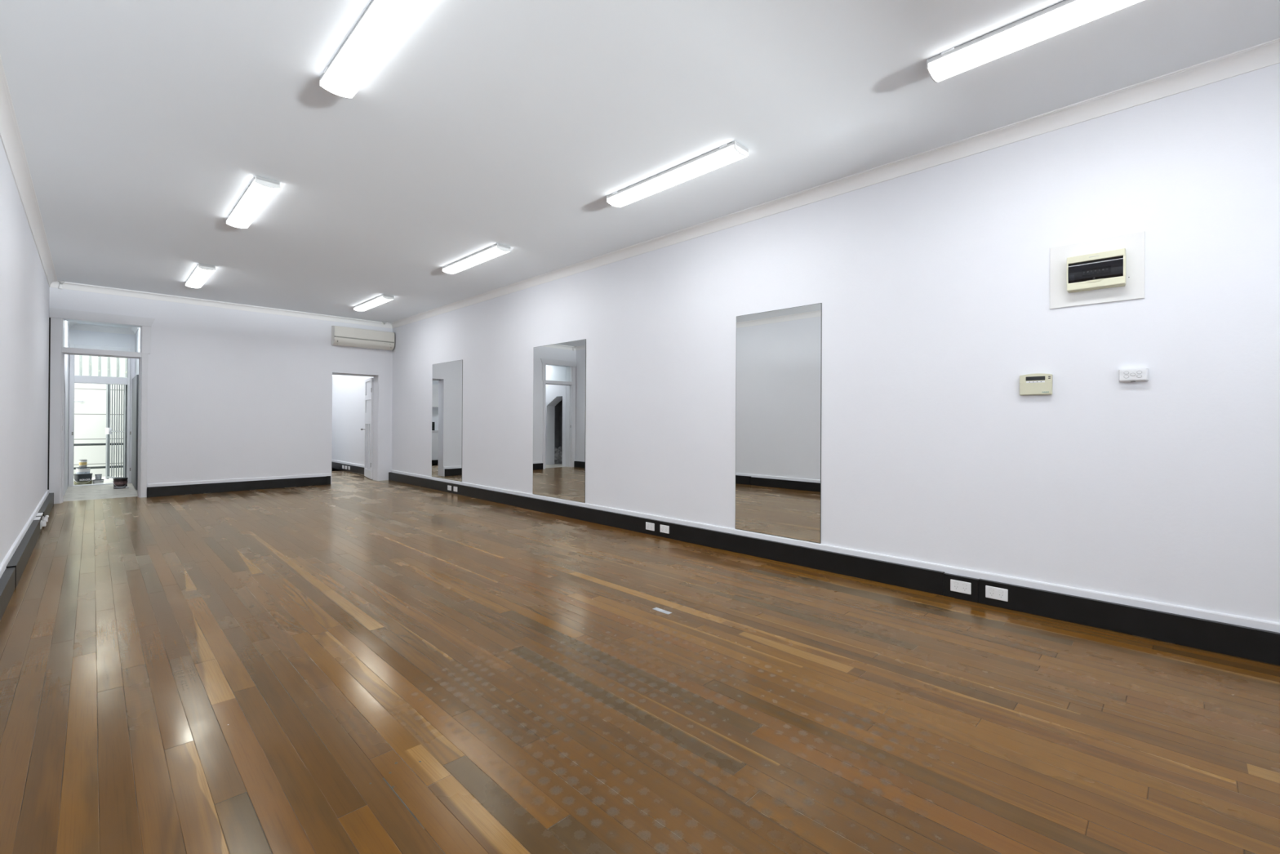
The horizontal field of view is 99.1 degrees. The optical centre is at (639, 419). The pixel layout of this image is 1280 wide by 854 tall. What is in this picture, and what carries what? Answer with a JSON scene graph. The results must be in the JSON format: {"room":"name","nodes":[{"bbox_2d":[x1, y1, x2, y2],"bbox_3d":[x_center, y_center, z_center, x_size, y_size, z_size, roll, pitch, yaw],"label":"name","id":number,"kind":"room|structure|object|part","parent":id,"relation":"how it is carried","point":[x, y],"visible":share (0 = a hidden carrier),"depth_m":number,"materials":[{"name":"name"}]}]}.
{"room":"empty dance studio","nodes":[
{"label":"empty dance studio","id":0,"kind":"room"},
{"bbox_2d":[0,137,49,564],"bbox_3d":[-0.401,-0.363,-0.320,22.316,3.219,0.150,0,0,45],"label":"wall","id":1,"kind":"structure","parent":0,"point":[24,288],"depth_m":4.58,"materials":[{"name":"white paint"}]},
{"bbox_2d":[0,489,48,577],"bbox_3d":[-0.384,1.096,-0.232,22.215,0.203,0.017,0,0,45],"label":"trim","id":2,"kind":"structure","parent":1,"relation":"attached to","point":[5,562],"depth_m":4.59,"materials":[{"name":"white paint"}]},
{"bbox_2d":[0,493,53,621],"bbox_3d":[-0.352,1.117,-0.220,22.185,0.160,0.048,0,0,45],"label":"baseboard","id":3,"kind":"structure","parent":1,"relation":"attached to","point":[10,579],"depth_m":4.17,"materials":[{"name":"black paint"}]},
{"bbox_2d":[0,55,57,286],"bbox_3d":[-0.347,-1.876,-0.199,22.215,0.091,0.080,0,0,45],"label":"trim","id":4,"kind":"structure","parent":1,"relation":"attached to","point":[10,135],"depth_m":4.17,"materials":[{"name":"paint"}]},
{"bbox_3d":[-6.306,1.110,5.744,0.125,0.079,0.013,0,0,45],"label":"power outlet","id":5,"kind":"object","parent":1,"relation":"attached to","visible":0},
{"bbox_2d":[41,519,47,526],"bbox_3d":[-6.304,1.096,5.774,0.036,0.075,0.038,0,0,45],"label":"plug","id":6,"kind":"object","parent":5,"relation":"attached to","point":[44,522],"visible":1,"depth_m":5.76,"materials":[{"name":"white plastic"}]},
{"bbox_3d":[-6.547,1.110,5.984,0.125,0.079,0.013,0,0,45],"label":"power outlet","id":7,"kind":"object","parent":1,"relation":"attached to","visible":0},
{"bbox_2d":[44,515,48,521],"bbox_3d":[-6.545,1.095,6.014,0.036,0.075,0.038,0,0,45],"label":"plug","id":8,"kind":"object","parent":7,"relation":"attached to","point":[46,517],"visible":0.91,"depth_m":6.00,"materials":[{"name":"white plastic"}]},
{"bbox_2d":[62,320,69,495],"bbox_3d":[-9.272,-0.222,8.623,2.390,2.910,0.275,0,0,45],"label":"wall","id":9,"kind":"structure","parent":0,"point":[66,330],"depth_m":8.71,"materials":[{"name":"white paint"}]},
{"bbox_2d":[66,320,77,328],"bbox_3d":[-9.133,-1.625,8.761,2.390,0.100,0.100,0,0,45],"label":"trim","id":10,"kind":"structure","parent":9,"relation":"attached to","point":[70,323],"depth_m":9.35,"materials":[{"name":"paint"}]},
{"bbox_2d":[67,328,135,486],"bbox_3d":[-10.075,-0.222,9.596,0.120,2.910,1.970,0,0,45],"label":"wall","id":11,"kind":"structure","parent":0,"point":[76,336],"depth_m":9.87,"materials":[{"name":"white paint"}]},
{"bbox_2d":[68,343,130,486],"bbox_3d":[-9.772,-0.065,9.876,0.153,2.500,0.780,0,0,45],"label":"door","id":12,"kind":"structure","parent":11,"relation":"in","point":[73,379],"depth_m":9.72,"materials":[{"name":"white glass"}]},
{"bbox_2d":[105,384,127,479],"bbox_3d":[-9.883,0.196,10.307,0.636,1.880,0.083,0,0,20],"label":"security gate","id":13,"kind":"object","parent":12,"relation":"attached to","point":[108,430],"visible":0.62,"depth_m":10.28,"materials":[{"name":"grey metal"}]},
{"bbox_2d":[129,374,138,489],"bbox_3d":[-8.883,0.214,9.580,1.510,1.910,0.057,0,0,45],"label":"door","id":14,"kind":"structure","parent":12,"relation":"attached to","point":[135,391],"depth_m":9.45,"materials":[{"name":"grey paint"}]},
{"bbox_2d":[70,323,134,334],"bbox_3d":[-9.679,-1.624,9.835,0.100,0.100,0.850,0,0,45],"label":"trim","id":15,"kind":"structure","parent":11,"relation":"attached to","point":[75,326],"depth_m":9.84,"materials":[{"name":"paint"}]},
{"bbox_2d":[76,321,128,328],"bbox_3d":[-9.231,-1.726,8.747,2.510,0.100,1.940,0,0,45],"label":"ceiling","id":16,"kind":"structure","parent":0,"point":[78,322],"depth_m":9.73,"materials":[{"name":"paint"}]},
{"bbox_2d":[134,327,139,376],"bbox_3d":[-9.011,-0.261,9.842,3.740,3.000,0.120,0,0,45],"label":"wall","id":17,"kind":"structure","parent":0,"point":[137,334],"depth_m":9.63,"materials":[{"name":"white paint"}]},
{"bbox_2d":[128,326,138,334],"bbox_3d":[-8.603,-1.621,9.293,2.390,0.100,0.100,0,0,45],"label":"trim","id":18,"kind":"structure","parent":17,"relation":"attached to","point":[134,329],"depth_m":9.89,"materials":[{"name":"paint"}]},
{"bbox_2d":[48,287,392,487],"bbox_3d":[-6.745,-0.335,9.293,0.245,3.169,4.813,0,0,45],"label":"wall","id":19,"kind":"structure","parent":0,"point":[233,393],"depth_m":9.14,"materials":[{"name":"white paint"}]},
{"bbox_2d":[47,317,50,489],"bbox_3d":[-8.245,-0.195,7.610,0.006,2.440,0.013,0,0,45],"label":"trim","id":20,"kind":"structure","parent":19,"relation":"attached to","point":[49,317],"depth_m":7.61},
{"bbox_2d":[48,307,155,503],"bbox_3d":[-7.936,-0.179,8.074,0.279,2.735,1.103,0,0,45],"label":"door","id":21,"kind":"structure","parent":19,"relation":"in","point":[57,316],"depth_m":7.78,"materials":[{"name":"white wood"}]},
{"bbox_2d":[49,280,392,328],"bbox_3d":[-6.569,-1.874,9.237,0.080,0.091,4.663,0,0,45],"label":"trim","id":22,"kind":"structure","parent":19,"relation":"attached to","point":[55,284],"depth_m":8.84,"materials":[{"name":"paint"}]},
{"bbox_2d":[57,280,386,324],"bbox_3d":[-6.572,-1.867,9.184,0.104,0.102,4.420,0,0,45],"label":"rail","id":23,"kind":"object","parent":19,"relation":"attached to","point":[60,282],"visible":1,"depth_m":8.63,"materials":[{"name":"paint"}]},
{"bbox_2d":[146,475,330,497],"bbox_3d":[-6.622,1.121,9.207,0.020,0.157,2.526,0,0,45],"label":"baseboard","id":24,"kind":"structure","parent":19,"relation":"attached to","point":[152,491],"depth_m":9.07,"materials":[{"name":"black paint"}]},
{"bbox_2d":[147,473,331,487],"bbox_3d":[-6.628,1.098,9.226,0.017,0.203,2.528,0,0,45],"label":"trim","id":25,"kind":"structure","parent":19,"relation":"attached to","point":[149,485],"depth_m":9.10,"materials":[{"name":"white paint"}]},
{"bbox_2d":[332,373,374,479],"bbox_3d":[-5.602,0.171,10.600,0.080,2.078,0.828,0,0,45],"label":"door","id":26,"kind":"structure","parent":19,"relation":"in","point":[332,373],"depth_m":10.79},
{"bbox_2d":[360,377,373,479],"bbox_3d":[-5.627,0.183,11.221,0.120,2.033,0.822,0,0,-35],"label":"open door","id":27,"kind":"structure","parent":26,"relation":"attached to","point":[368,438],"depth_m":11.15,"materials":[{"name":"wood"}]},
{"bbox_2d":[331,325,395,350],"bbox_3d":[-5.287,-1.551,10.454,0.179,0.366,1.080,0,0,45],"label":"air conditioner","id":28,"kind":"object","parent":19,"relation":"attached to","point":[340,335],"visible":1,"depth_m":10.36,"materials":[{"name":"beige plastic"}]},
{"bbox_3d":[-5.226,-1.619,10.401,0.019,0.184,1.047,0,0,45],"label":"panel","id":29,"kind":"part","parent":28,"relation":"part of","materials":[{"name":"beige plastic"}]},
{"bbox_2d":[0,467,1279,853],"bbox_3d":[-0.408,1.232,2.567,26.400,0.050,5.676,0,0,45],"label":"floor","id":30,"kind":"structure","parent":0,"point":[355,663],"depth_m":2.33,"materials":[{"name":"brown wood"}]},
{"bbox_2d":[112,477,128,488],"bbox_3d":[-8.949,1.099,9.394,0.189,0.177,0.190,0,0,45],"label":"paint can","id":31,"kind":"object","parent":30,"relation":"on","point":[118,482],"visible":0.98,"depth_m":9.33,"materials":[{"name":"grey metal"}]},
{"bbox_3d":[-8.949,1.017,9.395,0.187,0.012,0.187,0,0,45],"label":"lid","id":32,"kind":"part","parent":31,"relation":"part of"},
{"bbox_2d":[652,607,672,613],"bbox_3d":[0.140,1.213,3.453,0.137,0.001,0.040,0,0,45],"label":"floor patch","id":33,"kind":"structure","parent":30,"relation":"on","point":[655,608],"depth_m":3.45,"materials":[{"name":"grey metal"}]},
{"bbox_2d":[0,0,1279,323],"bbox_3d":[1.264,-1.957,1.432,22.435,0.100,4.963,0,0,45],"label":"ceiling","id":34,"kind":"structure","parent":0,"point":[143,125],"depth_m":3.41,"materials":[{"name":"paint"}]},
{"bbox_2d":[185,263,215,288],"bbox_3d":[-5.845,-1.888,7.239,1.316,0.069,0.169,0,0,45],"label":"ceiling light","id":35,"kind":"object","parent":34,"relation":"attached to","point":[202,273],"visible":1,"depth_m":7.09,"materials":[{"name":"white plastic"}]},
{"bbox_2d":[226,175,279,228],"bbox_3d":[-3.430,-1.884,4.808,1.316,0.069,0.169,0,0,45],"label":"ceiling light","id":36,"kind":"object","parent":34,"relation":"attached to","point":[260,191],"visible":1,"depth_m":4.67,"materials":[{"name":"white plastic"}]},
{"bbox_2d":[353,294,394,311],"bbox_3d":[-4.328,-1.874,8.840,1.316,0.069,0.169,0,0,45],"label":"ceiling light","id":37,"kind":"object","parent":34,"relation":"attached to","point":[382,299],"visible":1,"depth_m":8.70,"materials":[{"name":"white plastic"}]},
{"bbox_2d":[319,0,431,98],"bbox_3d":[-1.268,-1.881,2.647,1.316,0.069,0.169,0,0,45],"label":"ceiling light","id":38,"kind":"object","parent":34,"relation":"attached to","point":[383,24],"visible":1,"depth_m":2.69,"materials":[{"name":"white plastic"}]},
{"bbox_2d":[442,243,511,274],"bbox_3d":[-1.951,-1.871,6.421,1.316,0.069,0.169,0,0,45],"label":"ceiling light","id":39,"kind":"object","parent":34,"relation":"attached to","point":[495,251],"visible":1,"depth_m":6.30,"materials":[{"name":"white plastic"}]},
{"bbox_2d":[606,141,748,207],"bbox_3d":[0.239,-1.867,4.238,1.316,0.069,0.169,0,0,45],"label":"ceiling light","id":40,"kind":"object","parent":34,"relation":"attached to","point":[726,154],"visible":1,"depth_m":4.11,"materials":[{"name":"white plastic"}]},
{"bbox_2d":[926,0,1143,83],"bbox_3d":[2.036,-1.864,2.470,1.316,0.069,0.169,0,0,45],"label":"ceiling light","id":41,"kind":"object","parent":34,"relation":"attached to","point":[1068,15],"visible":1,"depth_m":2.62,"materials":[{"name":"white plastic"}]},
{"bbox_2d":[331,62,1279,622],"bbox_3d":[1.550,-0.335,4.530,26.400,3.219,0.150,0,0,45],"label":"wall","id":42,"kind":"structure","parent":0,"point":[931,285],"depth_m":3.66,"materials":[{"name":"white paint"}]},
{"bbox_2d":[331,461,364,475],"bbox_3d":[-6.857,1.133,12.742,2.700,0.155,0.034,0,0,45],"label":"baseboard","id":43,"kind":"structure","parent":42,"relation":"attached to","point":[353,468],"depth_m":12.57,"materials":[{"name":"black paint"}]},
{"bbox_2d":[331,459,364,466],"bbox_3d":[-6.471,1.110,12.392,3.740,0.203,0.017,0,0,45],"label":"trim","id":44,"kind":"structure","parent":42,"relation":"attached to","point":[332,460],"depth_m":12.71,"materials":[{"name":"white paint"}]},
{"bbox_2d":[431,360,462,481],"bbox_3d":[-3.270,0.024,9.220,1.112,1.976,0.006,0,0,45],"label":"wall mirror","id":45,"kind":"object","parent":42,"relation":"attached to","point":[447,377],"visible":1,"depth_m":9.20,"materials":[{"name":"silver glass"}]},
{"bbox_2d":[447,484,451,490],"bbox_3d":[-3.151,1.136,9.016,0.125,0.079,0.012,0,0,45],"label":"power outlet","id":46,"kind":"object","parent":42,"relation":"attached to","point":[449,487],"visible":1,"depth_m":9.01,"materials":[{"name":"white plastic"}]},
{"bbox_2d":[532,338,586,502],"bbox_3d":[-1.056,0.021,7.014,1.114,1.990,0.006,0,0,45],"label":"wall mirror","id":47,"kind":"object","parent":42,"relation":"attached to","point":[559,370],"visible":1,"depth_m":6.97,"materials":[{"name":"silver glass"}]},
{"bbox_2d":[645,521,654,530],"bbox_3d":[0.105,1.135,5.771,0.125,0.079,0.012,0,0,45],"label":"power outlet","id":48,"kind":"object","parent":42,"relation":"attached to","point":[649,526],"visible":1,"depth_m":5.77,"materials":[{"name":"white plastic"}]},
{"bbox_2d":[660,524,669,533],"bbox_3d":[0.253,1.133,5.625,0.125,0.079,0.012,0,0,45],"label":"power outlet","id":49,"kind":"object","parent":42,"relation":"attached to","point":[665,529],"visible":1,"depth_m":5.62,"materials":[{"name":"white plastic"}]},
{"bbox_2d":[735,302,822,543],"bbox_3d":[1.189,0.032,4.776,0.843,1.976,0.006,0,0,45],"label":"wall mirror","id":50,"kind":"object","parent":42,"relation":"attached to","point":[779,352],"visible":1,"depth_m":4.75,"materials":[{"name":"silver glass"}]},
{"bbox_2d":[388,471,1279,665],"bbox_3d":[2.875,1.147,3.039,22.215,0.158,0.042,0,0,45],"label":"baseboard","id":51,"kind":"structure","parent":42,"relation":"attached to","point":[1239,641],"depth_m":3.77,"materials":[{"name":"black paint"}]},
{"bbox_2d":[390,37,1279,328],"bbox_3d":[2.888,-1.847,3.048,22.215,0.091,0.080,0,0,45],"label":"trim","id":52,"kind":"structure","parent":42,"relation":"attached to","point":[1267,54],"depth_m":3.75,"materials":[{"name":"paint"}]},
{"bbox_2d":[391,469,1279,632],"bbox_3d":[2.895,1.125,3.059,22.215,0.203,0.017,0,0,45],"label":"trim","id":53,"kind":"structure","parent":42,"relation":"attached to","point":[1251,622],"depth_m":3.73,"materials":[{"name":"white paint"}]},
{"bbox_2d":[950,578,971,594],"bbox_3d":[2.178,1.139,3.706,0.125,0.079,0.012,0,0,45],"label":"power outlet","id":54,"kind":"object","parent":42,"relation":"attached to","point":[959,586],"visible":1,"depth_m":3.70,"materials":[{"name":"white plastic"}]},
{"bbox_2d":[985,585,1008,601],"bbox_3d":[2.327,1.137,3.560,0.125,0.079,0.012,0,0,45],"label":"power outlet","id":55,"kind":"object","parent":42,"relation":"attached to","point":[995,593],"visible":1,"depth_m":3.56,"materials":[{"name":"white plastic"}]},
{"bbox_2d":[1019,373,1052,395],"bbox_3d":[2.504,-0.221,3.451,0.168,0.135,0.031,0,0,45],"label":"alarm keypad","id":56,"kind":"object","parent":42,"relation":"attached to","point":[1038,384],"visible":1,"depth_m":3.44,"materials":[{"name":"beige plastic"}]},
{"bbox_2d":[1049,231,1144,308],"bbox_3d":[2.696,-0.879,3.235,0.436,0.381,0.074,0,0,45],"label":"switchboard","id":57,"kind":"object","parent":42,"relation":"attached to","point":[1108,269],"visible":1,"depth_m":3.22,"materials":[{"name":"white plastic"}]},
{"bbox_3d":[2.682,-0.879,3.215,0.248,0.118,0.022,0,0,45],"label":"smoked door","id":58,"kind":"part","parent":57,"relation":"part of","materials":[{"name":"black plastic"}]},
{"bbox_2d":[1119,368,1148,382],"bbox_3d":[2.826,-0.251,3.124,0.127,0.076,0.039,0,0,45],"label":"light switch","id":59,"kind":"object","parent":42,"relation":"attached to","point":[1138,375],"visible":1,"depth_m":3.11,"materials":[{"name":"white plastic"}]},
{"label":"outside","id":60,"kind":"structure","parent":0,"visible":0},
{"bbox_2d":[73,468,343,484],"bbox_3d":[-12.041,1.236,13.398,8.030,0.100,14.000,0,0,45],"label":"ground","id":61,"kind":"structure","parent":60,"point":[109,480],"depth_m":10.82,"materials":[{"name":"concrete"}]},
{"bbox_2d":[73,473,93,484],"bbox_3d":[-10.082,1.085,9.873,0.245,0.197,0.248,0,0,45],"label":"pail","id":62,"kind":"object","parent":61,"relation":"on","point":[86,478],"visible":0.97,"depth_m":9.79,"materials":[{"name":"plastic"}]},
{"bbox_2d":[75,466,90,474],"bbox_3d":[-10.081,0.928,9.874,0.187,0.117,0.187,0,0,45],"label":"tub","id":63,"kind":"object","parent":62,"relation":"on","point":[80,470],"visible":1,"depth_m":9.82,"materials":[{"name":"white plastic"}]},
{"bbox_2d":[79,459,87,466],"bbox_3d":[-10.083,0.798,9.873,0.106,0.132,0.106,0,0,45],"label":"tin","id":64,"kind":"object","parent":63,"relation":"on","point":[82,463],"visible":1,"depth_m":9.84,"materials":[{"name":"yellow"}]},
{"bbox_2d":[92,479,103,484],"bbox_3d":[-9.939,1.146,10.003,0.153,0.078,0.153,0,0,45],"label":"tub","id":65,"kind":"object","parent":61,"relation":"on","point":[100,481],"visible":0.93,"depth_m":9.95,"materials":[{"name":"grey plastic"}]},
{"bbox_2d":[94,474,102,479],"bbox_3d":[-9.936,1.058,10.007,0.091,0.097,0.091,0,0,45],"label":"tin","id":66,"kind":"object","parent":65,"relation":"on","point":[98,477],"visible":1,"depth_m":9.98,"materials":[{"name":"grey metal"}]},
{"bbox_2d":[73,382,124,477],"bbox_3d":[-10.893,0.161,11.559,0.150,2.050,8.000,0,0,45],"label":"wall","id":67,"kind":"structure","parent":61,"relation":"on","point":[90,415],"depth_m":11.18,"materials":[{"name":"white paint"}]},
{"bbox_2d":[74,355,127,377],"bbox_3d":[-10.907,-1.540,11.520,0.042,1.350,5.304,0,0,45],"label":"sheet","id":68,"kind":"object","parent":67,"relation":"on","point":[93,366],"visible":0.02,"depth_m":11.28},
{"bbox_3d":[-11.494,0.805,9.434,0.042,0.740,0.042,0,0,45],"label":"post","id":69,"kind":"object","parent":61,"relation":"on","visible":0},
{"bbox_2d":[73,465,123,469],"bbox_3d":[-10.796,0.926,10.135,0.042,0.042,1.930,0,0,45],"label":"handrail","id":70,"kind":"object","parent":69,"relation":"attached to","point":[92,467],"visible":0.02,"depth_m":10.52,"materials":[{"name":"metal"}]},
{"bbox_2d":[74,442,123,445],"bbox_3d":[-10.793,0.481,10.136,0.042,0.042,1.930,0,0,45],"label":"handrail","id":71,"kind":"object","parent":69,"relation":"attached to","point":[75,444],"visible":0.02,"depth_m":10.44,"materials":[{"name":"metal"}]}
]}

